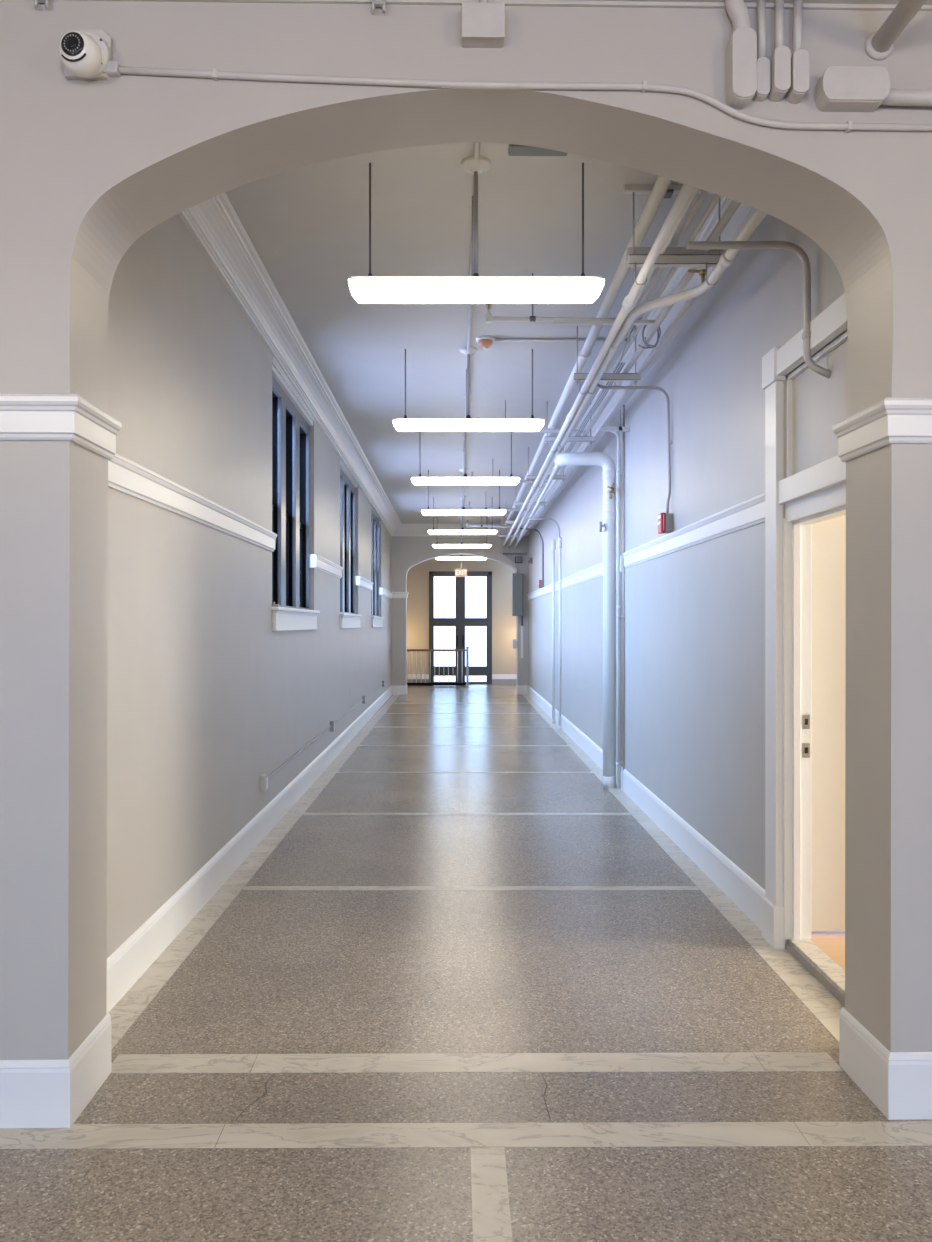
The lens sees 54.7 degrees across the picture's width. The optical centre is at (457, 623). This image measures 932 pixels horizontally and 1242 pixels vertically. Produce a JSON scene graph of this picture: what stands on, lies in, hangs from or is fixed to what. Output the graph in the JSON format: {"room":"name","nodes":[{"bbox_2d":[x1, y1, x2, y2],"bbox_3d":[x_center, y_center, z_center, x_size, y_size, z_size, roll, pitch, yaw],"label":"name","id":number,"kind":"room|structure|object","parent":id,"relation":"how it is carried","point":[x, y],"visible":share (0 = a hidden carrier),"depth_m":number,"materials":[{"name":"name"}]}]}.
{"room":"school corridor","nodes":[
{"label":"school corridor","id":0,"kind":"room"},
{"bbox_2d":[107,214,390,957],"bbox_3d":[-1.611,-0.325,12.025,0.270,4.050,17.750,0,0,0],"label":"wall","id":1,"kind":"structure","parent":0,"point":[205,700],"depth_m":5.05,"materials":[{"name":"paint"}]},
{"bbox_2d":[108,453,276,551],"bbox_3d":[-1.441,-0.644,5.160,0.040,0.144,3.920,0,0,0],"label":"trim","id":2,"kind":"structure","parent":1,"relation":"attached to","point":[126,476],"depth_m":4.63,"materials":[{"name":"white"}]},
{"bbox_2d":[106,685,391,1012],"bbox_3d":[-1.467,1.494,11.790,0.022,0.212,17.220,0,0,0],"label":"baseboard","id":3,"kind":"structure","parent":1,"relation":"attached to","point":[129,961],"depth_m":5.14,"materials":[{"name":"white"}]},
{"bbox_2d":[178,192,401,535],"bbox_3d":[-1.350,-2.119,11.750,0.250,0.251,17.200,0,0,0],"label":"trim","id":4,"kind":"structure","parent":1,"relation":"attached to","point":[215,226],"depth_m":6.53,"materials":[{"name":"white paint"}]},
{"bbox_2d":[271,357,319,630],"bbox_3d":[-1.573,-1.038,8.165,0.331,2.185,2.171,0,0,0],"label":"window","id":5,"kind":"structure","parent":1,"relation":"in","point":[292,420],"depth_m":8.41,"materials":[{"name":"black glass"}]},
{"bbox_2d":[260,681,384,790],"bbox_3d":[-1.454,1.181,12.283,0.052,0.118,11.235,0,0,0],"label":"conduit","id":6,"kind":"object","parent":1,"relation":"attached to","point":[264,778],"depth_m":8.48,"materials":[{"name":"grey metal"}]},
{"bbox_2d":[309,554,342,577],"bbox_3d":[-1.475,-0.644,10.246,0.088,0.144,2.128,0,0,0],"label":"trim","id":7,"kind":"structure","parent":1,"relation":"attached to","point":[316,561],"depth_m":9.80,"materials":[{"name":"white"}]},
{"bbox_2d":[340,459,361,627],"bbox_3d":[-1.584,-1.038,12.360,0.331,2.185,2.181,0,0,0],"label":"window","id":8,"kind":"structure","parent":1,"relation":"in","point":[348,618],"depth_m":12.61,"materials":[{"name":"grey paint"}]},
{"bbox_2d":[355,576,373,590],"bbox_3d":[-1.485,-0.644,14.446,0.088,0.144,2.128,0,0,0],"label":"trim","id":9,"kind":"structure","parent":1,"relation":"attached to","point":[360,581],"depth_m":13.97,"materials":[{"name":"white"}]},
{"bbox_2d":[371,506,383,626],"bbox_3d":[-1.594,-1.038,16.560,0.331,2.185,2.181,0,0,0],"label":"window","id":10,"kind":"structure","parent":1,"relation":"in","point":[376,621],"depth_m":16.81,"materials":[{"name":"grey paint"}]},
{"bbox_2d":[379,587,392,598],"bbox_3d":[-1.496,-0.644,18.991,0.088,0.144,2.818,0,0,0],"label":"trim","id":11,"kind":"structure","parent":1,"relation":"attached to","point":[382,591],"depth_m":18.37,"materials":[{"name":"white"}]},
{"bbox_2d":[391,536,527,684],"bbox_3d":[0.000,-0.375,20.525,3.800,3.950,0.350,0,0,0],"label":"wall","id":12,"kind":"structure","parent":0,"point":[407,552],"depth_m":20.35,"materials":[{"name":"paint"}]},
{"bbox_2d":[392,685,406,694],"bbox_3d":[-1.376,1.494,20.523,0.448,0.212,0.373,0,0,0],"label":"baseboard","id":13,"kind":"structure","parent":12,"relation":"attached to","point":[396,689],"depth_m":20.34,"materials":[{"name":"white"}]},
{"bbox_2d":[392,592,408,597],"bbox_3d":[-1.360,-0.656,20.508,0.480,0.142,0.405,0,0,0],"label":"trim","id":14,"kind":"structure","parent":12,"relation":"attached to","point":[395,594],"depth_m":20.33,"materials":[{"name":"white"}]},
{"bbox_2d":[393,524,524,535],"bbox_3d":[0.050,-2.123,20.226,3.300,0.275,0.252,0,0,0],"label":"trim","id":15,"kind":"structure","parent":12,"relation":"attached to","point":[403,529],"depth_m":20.22,"materials":[{"name":"white paint"}]},
{"bbox_2d":[501,551,517,572],"bbox_3d":[1.166,-1.390,20.314,0.397,0.525,0.054,0,0,5],"label":"conduit","id":16,"kind":"object","parent":12,"relation":"attached to","point":[512,561],"visible":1,"depth_m":20.30,"materials":[{"name":"grey metal"}]},
{"bbox_2d":[513,639,516,648],"bbox_3d":[1.313,0.455,20.537,0.102,0.210,0.146,0,0,0],"label":"wall box","id":17,"kind":"object","parent":12,"relation":"attached to","point":[514,640],"visible":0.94,"depth_m":20.47,"materials":[{"name":"white plastic"}]},
{"bbox_2d":[503,553,526,554],"bbox_3d":[1.290,-1.580,20.290,0.540,0.040,0.120,0,0,0],"label":"wall bracket","id":18,"kind":"object","parent":12,"relation":"attached to","point":[503,553],"visible":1,"depth_m":20.23,"materials":[{"name":"grey metal"}]},
{"bbox_2d":[512,573,522,615],"bbox_3d":[1.351,-0.660,20.264,0.249,0.970,0.172,0,0,0],"label":"electrical panel","id":19,"kind":"object","parent":12,"relation":"attached to","point":[517,578],"visible":1,"depth_m":20.19,"materials":[{"name":"grey metal"}]},
{"bbox_2d":[515,556,521,562],"bbox_3d":[1.380,-1.450,20.297,0.160,0.140,0.106,0,0,0],"label":"junction box","id":20,"kind":"object","parent":12,"relation":"attached to","point":[518,559],"visible":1,"depth_m":20.24,"materials":[{"name":"grey metal"}]},
{"bbox_2d":[521,616,522,657],"bbox_3d":[1.460,0.285,20.333,0.050,0.970,0.034,0,0,0],"label":"conduit cover","id":21,"kind":"object","parent":12,"relation":"attached to","point":[522,616],"visible":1,"depth_m":20.32,"materials":[{"name":"white plastic"}]},
{"bbox_2d":[407,554,516,673],"bbox_3d":[-0.450,-0.375,24.150,5.500,3.950,0.300,0,0,0],"label":"wall","id":22,"kind":"structure","parent":0,"point":[504,657],"depth_m":24.00,"materials":[{"name":"beige paint"}]},
{"bbox_2d":[408,674,428,682],"bbox_3d":[-1.929,1.470,23.992,2.343,0.260,0.035,0,0,0],"label":"baseboard","id":23,"kind":"structure","parent":22,"relation":"attached to","point":[411,677],"depth_m":23.98,"materials":[{"name":"white"}]},
{"bbox_2d":[429,571,491,683],"bbox_3d":[0.082,0.100,24.050,1.677,3.000,0.220,0,0,0],"label":"door","id":24,"kind":"structure","parent":22,"relation":"in","point":[460,608],"depth_m":24.01,"materials":[{"name":"grey paint"}]},
{"bbox_2d":[492,674,516,683],"bbox_3d":[1.510,1.470,23.992,1.180,0.260,0.035,0,0,0],"label":"baseboard","id":25,"kind":"structure","parent":22,"relation":"attached to","point":[496,678],"depth_m":23.98,"materials":[{"name":"white"}]},
{"bbox_2d":[0,684,931,1241],"bbox_3d":[0.000,1.659,9.800,12.000,0.121,29.600,0,0,0],"label":"floor","id":26,"kind":"structure","parent":0,"point":[465,987],"depth_m":3.42,"materials":[{"name":"stone"}]},
{"bbox_2d":[407,646,468,685],"bbox_3d":[-0.723,1.090,23.250,2.055,1.020,0.100,0,0,0],"label":"stair railing","id":27,"kind":"object","parent":26,"relation":"on","point":[467,647],"visible":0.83,"depth_m":23.22,"materials":[{"name":"black metal"}]},
{"bbox_2d":[554,452,615,787],"bbox_3d":[1.216,-0.066,8.896,0.733,3.332,0.364,0,0,36],"label":"riser pipe","id":28,"kind":"object","parent":26,"relation":"on","point":[607,463],"visible":1,"depth_m":8.78,"materials":[{"name":"white metal"}]},
{"bbox_2d":[514,465,558,547],"bbox_3d":[1.188,-1.708,14.809,0.075,0.089,11.385,0,0,1],"label":"ceiling pipe","id":29,"kind":"object","parent":28,"relation":"attached to","point":[555,469],"visible":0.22,"depth_m":12.39,"materials":[{"name":"white metal"}]},
{"bbox_2d":[0,0,931,1059],"bbox_3d":[-0.003,-0.375,3.058,12.000,3.950,0.330,0,0,-1],"label":"wall","id":30,"kind":"structure","parent":0,"point":[88,168],"depth_m":2.91,"materials":[{"name":"paint"}]},
{"bbox_2d":[0,1013,111,1127],"bbox_3d":[-3.617,1.494,2.993,4.770,0.212,0.358,0,0,-1],"label":"baseboard","id":31,"kind":"structure","parent":30,"relation":"attached to","point":[33,1093],"depth_m":2.86,"materials":[{"name":"white"}]},
{"bbox_2d":[0,393,121,459],"bbox_3d":[-3.598,-0.656,2.974,4.809,0.142,0.383,0,0,-1],"label":"trim","id":32,"kind":"structure","parent":30,"relation":"attached to","point":[23,416],"depth_m":2.85,"materials":[{"name":"white"}]},
{"bbox_2d":[59,29,112,79],"bbox_3d":[-1.174,-1.796,2.807,0.151,0.177,0.138,0,0,0],"label":"security camera","id":33,"kind":"object","parent":30,"relation":"attached to","point":[84,53],"visible":1,"depth_m":2.78,"materials":[{"name":"beige plastic"}]},
{"bbox_2d":[462,0,504,47],"bbox_3d":[0.081,-1.927,2.864,0.136,0.157,0.067,0,0,0],"label":"junction box","id":34,"kind":"object","parent":30,"relation":"attached to","point":[483,22],"visible":1,"depth_m":2.83,"materials":[{"name":"grey metal"}]},
{"bbox_2d":[61,0,931,10],"bbox_3d":[0.000,-1.995,2.889,12.000,0.014,0.016,0,0,-1],"label":"trim","id":35,"kind":"structure","parent":30,"relation":"attached to","point":[545,3],"depth_m":2.89,"materials":[{"name":"grey paint"}]},
{"bbox_2d":[103,61,931,132],"bbox_3d":[0.388,-1.685,2.886,3.025,0.190,0.033,0,0,-1],"label":"conduit","id":36,"kind":"object","parent":30,"relation":"attached to","point":[113,68],"visible":1,"depth_m":2.88,"materials":[{"name":"grey metal"}]},
{"bbox_2d":[725,0,756,109],"bbox_3d":[0.899,-1.838,2.876,0.093,0.352,0.072,0,0,0],"label":"fitting","id":37,"kind":"object","parent":30,"relation":"attached to","point":[741,50],"visible":1,"depth_m":2.84,"materials":[{"name":"grey metal"}]},
{"bbox_2d":[753,0,769,101],"bbox_3d":[0.977,-1.849,2.893,0.045,0.322,0.042,0,0,0],"label":"fitting","id":38,"kind":"object","parent":30,"relation":"attached to","point":[763,63],"visible":0.92,"depth_m":2.88,"materials":[{"name":"grey metal"}]},
{"bbox_2d":[768,0,790,101],"bbox_3d":[1.030,-1.849,2.881,0.052,0.322,0.067,0,0,0],"label":"fitting","id":39,"kind":"object","parent":30,"relation":"attached to","point":[780,61],"visible":1,"depth_m":2.86,"materials":[{"name":"grey metal"}]},
{"bbox_2d":[786,0,808,103],"bbox_3d":[1.089,-1.846,2.882,0.052,0.328,0.067,0,0,0],"label":"fitting","id":40,"kind":"object","parent":30,"relation":"attached to","point":[799,86],"visible":0.95,"depth_m":2.86,"materials":[{"name":"grey metal"}]},
{"bbox_2d":[814,66,931,111],"bbox_3d":[1.528,-1.712,2.883,0.746,0.109,0.075,0,0,0],"label":"fitting","id":41,"kind":"object","parent":30,"relation":"attached to","point":[840,88],"visible":1,"depth_m":2.85,"materials":[{"name":"grey metal"}]},
{"bbox_2d":[832,397,931,461],"bbox_3d":[3.678,-0.656,3.064,4.644,0.142,0.384,0,0,0],"label":"trim","id":42,"kind":"structure","parent":30,"relation":"attached to","point":[891,420],"depth_m":2.92,"materials":[{"name":"white"}]},
{"bbox_2d":[839,1007,931,1119],"bbox_3d":[3.692,1.494,3.084,4.615,0.212,0.358,0,0,0],"label":"baseboard","id":43,"kind":"structure","parent":30,"relation":"attached to","point":[899,1084],"depth_m":2.92,"materials":[{"name":"white"}]},
{"bbox_2d":[865,0,926,60],"bbox_3d":[1.414,-1.872,0.173,0.092,0.092,5.510,0,0,-1],"label":"pipe","id":44,"kind":"object","parent":30,"relation":"attached to","point":[879,45],"visible":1,"depth_m":2.81,"materials":[{"name":"grey metal"}]},
{"bbox_2d":[225,142,714,523],"bbox_3d":[0.000,-2.340,14.000,3.800,0.200,22.000,0,0,0],"label":"ceiling","id":45,"kind":"structure","parent":0,"point":[308,226],"depth_m":5.74,"materials":[{"name":"paint"}]},
{"bbox_2d":[455,560,466,576],"bbox_3d":[0.090,-1.698,21.997,0.300,1.092,0.055,0,0,0],"label":"exit sign","id":46,"kind":"object","parent":45,"relation":"hanging from","point":[461,572],"visible":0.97,"depth_m":21.97,"materials":[{"name":"beige plastic"}]},
{"bbox_2d":[436,554,486,559],"bbox_3d":[0.090,-1.856,21.400,1.220,0.658,0.212,0,0,0],"label":"pendant light","id":47,"kind":"object","parent":45,"relation":"hanging from","point":[460,557],"visible":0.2,"depth_m":21.30,"materials":[{"name":"white plastic"}]},
{"bbox_2d":[432,516,490,547],"bbox_3d":[0.090,-1.916,18.700,1.220,0.658,0.212,0,0,0],"label":"pendant light","id":48,"kind":"object","parent":45,"relation":"hanging from","point":[436,545],"visible":0.79,"depth_m":18.61,"materials":[{"name":"white plastic"}]},
{"bbox_2d":[428,496,496,533],"bbox_3d":[0.090,-1.916,15.870,1.220,0.658,0.212,0,0,0],"label":"pendant light","id":49,"kind":"object","parent":45,"relation":"hanging from","point":[433,531],"visible":0.88,"depth_m":15.77,"materials":[{"name":"white plastic"}]},
{"bbox_2d":[421,469,505,514],"bbox_3d":[0.090,-1.916,13.070,1.220,0.658,0.212,0,0,0],"label":"pendant light","id":50,"kind":"object","parent":45,"relation":"hanging from","point":[463,511],"visible":0.91,"depth_m":12.97,"materials":[{"name":"white plastic"}]},
{"bbox_2d":[411,431,519,484],"bbox_3d":[0.090,-1.916,10.200,1.220,0.658,0.212,0,0,0],"label":"pendant light","id":51,"kind":"object","parent":45,"relation":"hanging from","point":[510,480],"visible":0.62,"depth_m":10.11,"materials":[{"name":"white plastic"}]},
{"bbox_2d":[393,347,543,430],"bbox_3d":[0.090,-1.916,7.335,1.220,0.658,0.212,0,0,0],"label":"pendant light","id":52,"kind":"object","parent":45,"relation":"hanging from","point":[468,423],"visible":1,"depth_m":7.25,"materials":[{"name":"white"}]},
{"bbox_2d":[461,142,479,486],"bbox_3d":[0.090,-2.227,11.775,0.060,0.030,17.050,0,0,0],"label":"conduit","id":53,"kind":"object","parent":45,"relation":"attached to","point":[476,144],"visible":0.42,"depth_m":5.72,"materials":[{"name":"grey metal"}]},
{"bbox_2d":[348,156,604,302],"bbox_3d":[0.090,-1.916,4.375,1.220,0.658,0.212,0,0,0],"label":"pendant light","id":54,"kind":"object","parent":45,"relation":"hanging from","point":[474,288],"visible":1,"depth_m":4.31,"materials":[{"name":"white plastic"}]},
{"bbox_2d":[476,335,494,349],"bbox_3d":[0.220,-2.200,7.060,0.150,0.089,0.150,0,0,0],"label":"detector","id":55,"kind":"object","parent":45,"relation":"attached to","point":[485,342],"visible":1,"depth_m":7.02,"materials":[{"name":"white plastic"}]},
{"bbox_2d":[466,515,522,527],"bbox_3d":[0.739,-2.079,17.900,1.122,0.329,0.043,0,0,0],"label":"branch","id":56,"kind":"object","parent":45,"relation":"hanging from","point":[467,525],"visible":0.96,"depth_m":17.89,"materials":[{"name":"white metal"}]},
{"bbox_2d":[468,502,532,510],"bbox_3d":[0.739,-2.079,15.200,1.122,0.329,0.043,0,0,0],"label":"branch","id":57,"kind":"object","parent":45,"relation":"hanging from","point":[469,507],"visible":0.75,"depth_m":15.19,"materials":[{"name":"white metal"}]},
{"bbox_2d":[499,535,522,541],"bbox_3d":[1.122,-1.983,18.994,0.500,0.522,0.051,0,0,0],"label":"hanger","id":58,"kind":"object","parent":45,"relation":"hanging from","point":[500,536],"visible":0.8,"depth_m":18.98,"materials":[{"name":"white metal"}]},
{"bbox_2d":[471,472,552,482],"bbox_3d":[0.739,-2.079,12.200,1.122,0.329,0.043,0,0,0],"label":"branch","id":59,"kind":"object","parent":45,"relation":"hanging from","point":[520,481],"visible":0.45,"depth_m":12.18,"materials":[{"name":"white metal"}]},
{"bbox_2d":[505,521,532,528],"bbox_3d":[1.122,-1.983,16.395,0.500,0.522,0.051,0,0,0],"label":"hanger","id":60,"kind":"object","parent":45,"relation":"hanging from","point":[506,522],"visible":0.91,"depth_m":16.38,"materials":[{"name":"white metal"}]},
{"bbox_2d":[514,499,545,511],"bbox_3d":[1.122,-1.983,13.895,0.500,0.522,0.051,0,0,0],"label":"hanger","id":61,"kind":"object","parent":45,"relation":"hanging from","point":[544,502],"visible":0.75,"depth_m":13.88,"materials":[{"name":"white metal"}]},
{"bbox_2d":[476,400,584,432],"bbox_3d":[0.739,-2.079,9.000,1.122,0.329,0.043,0,0,0],"label":"branch","id":62,"kind":"object","parent":45,"relation":"hanging from","point":[542,430],"visible":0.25,"depth_m":8.99,"materials":[{"name":"white metal"}]},
{"bbox_2d":[508,144,567,155],"bbox_3d":[0.380,-2.226,4.210,0.280,0.032,0.100,0,0,0],"label":"bracket","id":63,"kind":"object","parent":45,"relation":"attached to","point":[514,150],"visible":0.48,"depth_m":4.21,"materials":[{"name":"grey metal"}]},
{"bbox_2d":[526,447,565,487],"bbox_3d":[1.122,-1.983,11.395,0.500,0.522,0.051,0,0,0],"label":"hanger","id":64,"kind":"object","parent":45,"relation":"hanging from","point":[528,477],"visible":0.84,"depth_m":11.38,"materials":[{"name":"white metal"}]},
{"bbox_2d":[495,339,629,340],"bbox_3d":[0.825,-2.228,7.060,1.070,0.022,0.022,0,0,0],"label":"conduit","id":65,"kind":"object","parent":45,"relation":"attached to","point":[495,339],"visible":0.65,"depth_m":7.05,"materials":[{"name":"grey metal"}]},
{"bbox_2d":[544,401,593,451],"bbox_3d":[1.122,-1.983,9.044,0.500,0.522,0.051,0,0,0],"label":"hanger","id":66,"kind":"object","parent":45,"relation":"hanging from","point":[547,438],"visible":0.83,"depth_m":9.03,"materials":[{"name":"white metal"}]},
{"bbox_2d":[555,362,624,474],"bbox_3d":[1.201,-1.885,8.950,0.058,0.017,4.900,0,0,0],"label":"cable bundle","id":67,"kind":"object","parent":66,"relation":"on","point":[595,404],"visible":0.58,"depth_m":7.84,"materials":[{"name":"grey"}]},
{"bbox_2d":[486,273,654,324],"bbox_3d":[0.739,-2.079,5.750,1.122,0.329,0.043,0,0,0],"label":"pipe","id":68,"kind":"object","parent":45,"relation":"hanging from","point":[489,318],"visible":0.77,"depth_m":5.74,"materials":[{"name":"white metal"}]},
{"bbox_2d":[573,326,639,393],"bbox_3d":[1.122,-1.983,6.764,0.500,0.522,0.051,0,0,0],"label":"hanger","id":69,"kind":"object","parent":45,"relation":"hanging from","point":[577,377],"visible":0.88,"depth_m":6.75,"materials":[{"name":"white metal"}]},
{"bbox_2d":[520,298,694,539],"bbox_3d":[1.380,-1.890,12.750,0.030,0.030,15.100,0,0,0],"label":"conduit","id":70,"kind":"object","parent":69,"relation":"on","point":[687,304],"visible":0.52,"depth_m":6.70,"materials":[{"name":"grey metal"}]},
{"bbox_2d":[623,185,713,197],"bbox_3d":[1.135,-2.219,4.610,0.570,0.047,0.070,0,0,0],"label":"strut","id":71,"kind":"object","parent":45,"relation":"attached to","point":[627,189],"visible":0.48,"depth_m":4.59,"materials":[{"name":"white metal"}]},
{"bbox_2d":[626,192,723,284],"bbox_3d":[1.122,-1.983,4.620,0.500,0.522,0.101,0,0,0],"label":"hanger","id":72,"kind":"object","parent":45,"relation":"hanging from","point":[635,256],"visible":0.63,"depth_m":4.58,"materials":[{"name":"white metal"}]},
{"bbox_2d":[503,176,671,529],"bbox_3d":[0.995,-2.080,11.400,0.083,0.082,16.400,0,0,0],"label":"ceiling pipe","id":73,"kind":"object","parent":72,"relation":"attached to","point":[661,185],"visible":0.61,"depth_m":5.70,"materials":[{"name":"grey metal"}]},
{"bbox_2d":[502,184,694,547],"bbox_3d":[0.978,-1.750,11.850,0.061,0.060,17.301,0,0,0],"label":"ceiling pipe","id":74,"kind":"object","parent":72,"relation":"hanging from","point":[685,192],"visible":0.9,"depth_m":4.92,"materials":[{"name":"white metal"}]},
{"bbox_2d":[506,188,698,537],"bbox_3d":[1.069,-1.915,11.750,0.050,0.050,17.100,0,0,0],"label":"ceiling pipe","id":75,"kind":"object","parent":72,"relation":"on","point":[694,192],"visible":0.06,"depth_m":4.39,"materials":[{"name":"white metal"}]},
{"bbox_2d":[511,190,707,534],"bbox_3d":[1.162,-1.980,11.750,0.040,0.040,17.100,0,0,0],"label":"conduit","id":76,"kind":"object","parent":72,"relation":"on","point":[703,194],"visible":0.16,"depth_m":4.66,"materials":[{"name":"grey metal"}]},
{"bbox_2d":[527,194,720,514],"bbox_3d":[1.232,-1.980,11.750,0.040,0.040,17.100,0,0,0],"label":"conduit","id":77,"kind":"object","parent":72,"relation":"on","point":[716,198],"visible":0.52,"depth_m":5.43,"materials":[{"name":"grey metal"}]},
{"bbox_2d":[620,318,660,360],"bbox_3d":[1.223,-1.906,6.161,0.161,0.215,0.588,0,0,-6],"label":"cable coil","id":78,"kind":"object","parent":77,"relation":"hanging from","point":[644,327],"visible":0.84,"depth_m":5.89,"materials":[{"name":"grey"}]},
{"bbox_2d":[516,200,740,540],"bbox_3d":[1.300,-1.912,11.750,0.056,0.066,17.100,0,0,0],"label":"ceiling pipe","id":79,"kind":"object","parent":72,"relation":"on","point":[733,206],"visible":0.3,"depth_m":5.69,"materials":[{"name":"grey metal"}]},
{"bbox_2d":[508,209,766,547],"bbox_3d":[1.141,-1.780,11.850,0.368,0.124,17.300,0,0,0],"label":"ceiling pipe","id":80,"kind":"object","parent":72,"relation":"on","point":[728,256],"visible":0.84,"depth_m":4.92,"materials":[{"name":"white metal"}]},
{"bbox_2d":[528,214,846,941],"bbox_3d":[1.670,-0.325,12.000,0.130,4.050,17.800,0,0,0],"label":"wall","id":81,"kind":"structure","parent":0,"point":[695,614],"depth_m":5.99,"materials":[{"name":"paint"}]},
{"bbox_2d":[520,528,543,579],"bbox_3d":[1.375,-1.296,16.750,0.453,0.992,0.024,0,0,0],"label":"conduit","id":82,"kind":"object","parent":81,"relation":"attached to","point":[520,528],"visible":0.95,"depth_m":16.74,"materials":[{"name":"grey metal"}]},
{"bbox_2d":[538,580,543,587],"bbox_3d":[1.558,-0.745,16.749,0.102,0.150,0.118,0,0,0],"label":"station","id":83,"kind":"object","parent":81,"relation":"attached to","point":[541,582],"visible":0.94,"depth_m":16.70,"materials":[{"name":"red plastic"}]},
{"bbox_2d":[528,518,559,562],"bbox_3d":[1.349,-1.301,14.050,0.498,0.703,0.026,0,0,0],"label":"conduit","id":84,"kind":"object","parent":81,"relation":"attached to","point":[528,518],"visible":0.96,"depth_m":14.04,"materials":[{"name":"grey metal"}]},
{"bbox_2d":[552,539,555,722],"bbox_3d":[1.548,0.117,14.500,0.066,2.965,0.064,0,0,0],"label":"standpipe","id":85,"kind":"object","parent":81,"relation":"attached to","point":[553,540],"visible":1,"depth_m":14.48,"materials":[{"name":"white metal"}]},
{"bbox_2d":[558,537,561,729],"bbox_3d":[1.548,0.142,13.600,0.066,2.915,0.064,0,0,0],"label":"standpipe","id":86,"kind":"object","parent":81,"relation":"attached to","point":[559,538],"visible":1,"depth_m":13.58,"materials":[{"name":"white metal"}]},
{"bbox_2d":[527,556,616,599],"bbox_3d":[1.589,-0.606,14.665,0.036,0.144,11.470,0,0,0],"label":"trim","id":87,"kind":"structure","parent":81,"relation":"attached to","point":[595,571],"depth_m":12.19,"materials":[{"name":"white"}]},
{"bbox_2d":[601,410,629,431],"bbox_3d":[1.475,-1.900,8.400,0.270,0.200,0.040,0,0,0],"label":"wall bracket","id":88,"kind":"object","parent":81,"relation":"attached to","point":[620,428],"visible":1,"depth_m":8.38,"materials":[{"name":"white metal"}]},
{"bbox_2d":[612,432,620,788],"bbox_3d":[1.493,-0.168,8.760,0.197,3.536,0.045,0,0,0],"label":"pipe","id":89,"kind":"object","parent":81,"relation":"attached to","point":[618,473],"visible":0.82,"depth_m":8.74,"materials":[{"name":"grey metal"}]},
{"bbox_2d":[616,405,624,769],"bbox_3d":[1.579,-0.260,8.697,0.058,3.720,0.165,0,0,0],"label":"conduit","id":90,"kind":"object","parent":81,"relation":"attached to","point":[623,616],"visible":0.85,"depth_m":8.62,"materials":[{"name":"grey metal"}]},
{"bbox_2d":[597,384,671,512],"bbox_3d":[1.301,-1.325,6.741,0.615,1.010,0.032,0,0,0],"label":"conduit","id":91,"kind":"object","parent":81,"relation":"attached to","point":[663,391],"visible":0.93,"depth_m":6.73,"materials":[{"name":"grey metal"}]},
{"bbox_2d":[520,196,754,535],"bbox_3d":[1.480,-2.119,11.775,0.250,0.251,17.150,0,0,0],"label":"trim","id":92,"kind":"structure","parent":81,"relation":"attached to","point":[743,213],"depth_m":6.71,"materials":[{"name":"white paint"}]},
{"bbox_2d":[516,684,764,930],"bbox_3d":[1.524,1.494,12.655,0.353,0.212,16.110,0,0,0],"label":"baseboard","id":93,"kind":"structure","parent":81,"relation":"attached to","point":[734,882],"depth_m":6.31,"materials":[{"name":"white"}]},
{"bbox_2d":[657,513,672,533],"bbox_3d":[1.558,-0.755,6.749,0.102,0.150,0.118,0,0,0],"label":"fire alarm strobe","id":94,"kind":"object","parent":81,"relation":"attached to","point":[665,520],"visible":0.94,"depth_m":6.70,"materials":[{"name":"red plastic"}]},
{"bbox_2d":[620,492,764,571],"bbox_3d":[1.593,-0.589,6.660,0.044,0.178,4.120,0,0,0],"label":"trim","id":95,"kind":"structure","parent":81,"relation":"attached to","point":[750,512],"depth_m":5.78,"materials":[{"name":"white"}]},
{"bbox_2d":[762,293,846,1006],"bbox_3d":[1.647,0.122,3.933,0.183,2.975,1.349,0,0,0],"label":"door frame","id":96,"kind":"structure","parent":81,"relation":"in","point":[813,491],"depth_m":4.42,"materials":[{"name":"white wood"}]},
{"bbox_2d":[687,241,830,378],"bbox_3d":[1.346,-1.399,4.024,0.633,0.626,0.070,0,0,5],"label":"conduit","id":97,"kind":"object","parent":96,"relation":"attached to","point":[806,334],"visible":1,"depth_m":4.01,"materials":[{"name":"grey metal"}]},
{"bbox_2d":[568,0,931,4],"bbox_3d":[0.000,-2.100,-1.000,12.000,0.200,8.000,0,0,0],"label":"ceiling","id":98,"kind":"structure","parent":0,"point":[887,2],"depth_m":2.89,"materials":[{"name":"paint"}]},
{"bbox_2d":[34,0,48,8],"bbox_3d":[-1.317,-1.978,2.851,0.045,0.052,0.013,0,0,0],"label":"hanger","id":99,"kind":"object","parent":98,"relation":"attached to","point":[36,2],"visible":1,"depth_m":2.85,"materials":[{"name":"grey metal"}]},
{"bbox_2d":[372,0,385,12],"bbox_3d":[-0.252,-1.978,2.870,0.045,0.052,0.013,0,0,0],"label":"hanger","id":100,"kind":"object","parent":98,"relation":"attached to","point":[382,3],"visible":1,"depth_m":2.87,"materials":[{"name":"grey metal"}]},
{"bbox_2d":[811,932,844,970],"bbox_3d":[3.862,1.615,4.500,4.275,0.130,7.000,0,0,0],"label":"floor","id":101,"kind":"structure","parent":0,"point":[832,944],"depth_m":4.35,"materials":[{"name":"brown wood"}]},
{"bbox_2d":[811,515,845,931],"bbox_3d":[3.168,-0.231,4.560,2.864,3.538,0.120,0,0,0],"label":"wall","id":102,"kind":"structure","parent":0,"point":[828,537],"depth_m":4.50,"materials":[{"name":"beige paint"}]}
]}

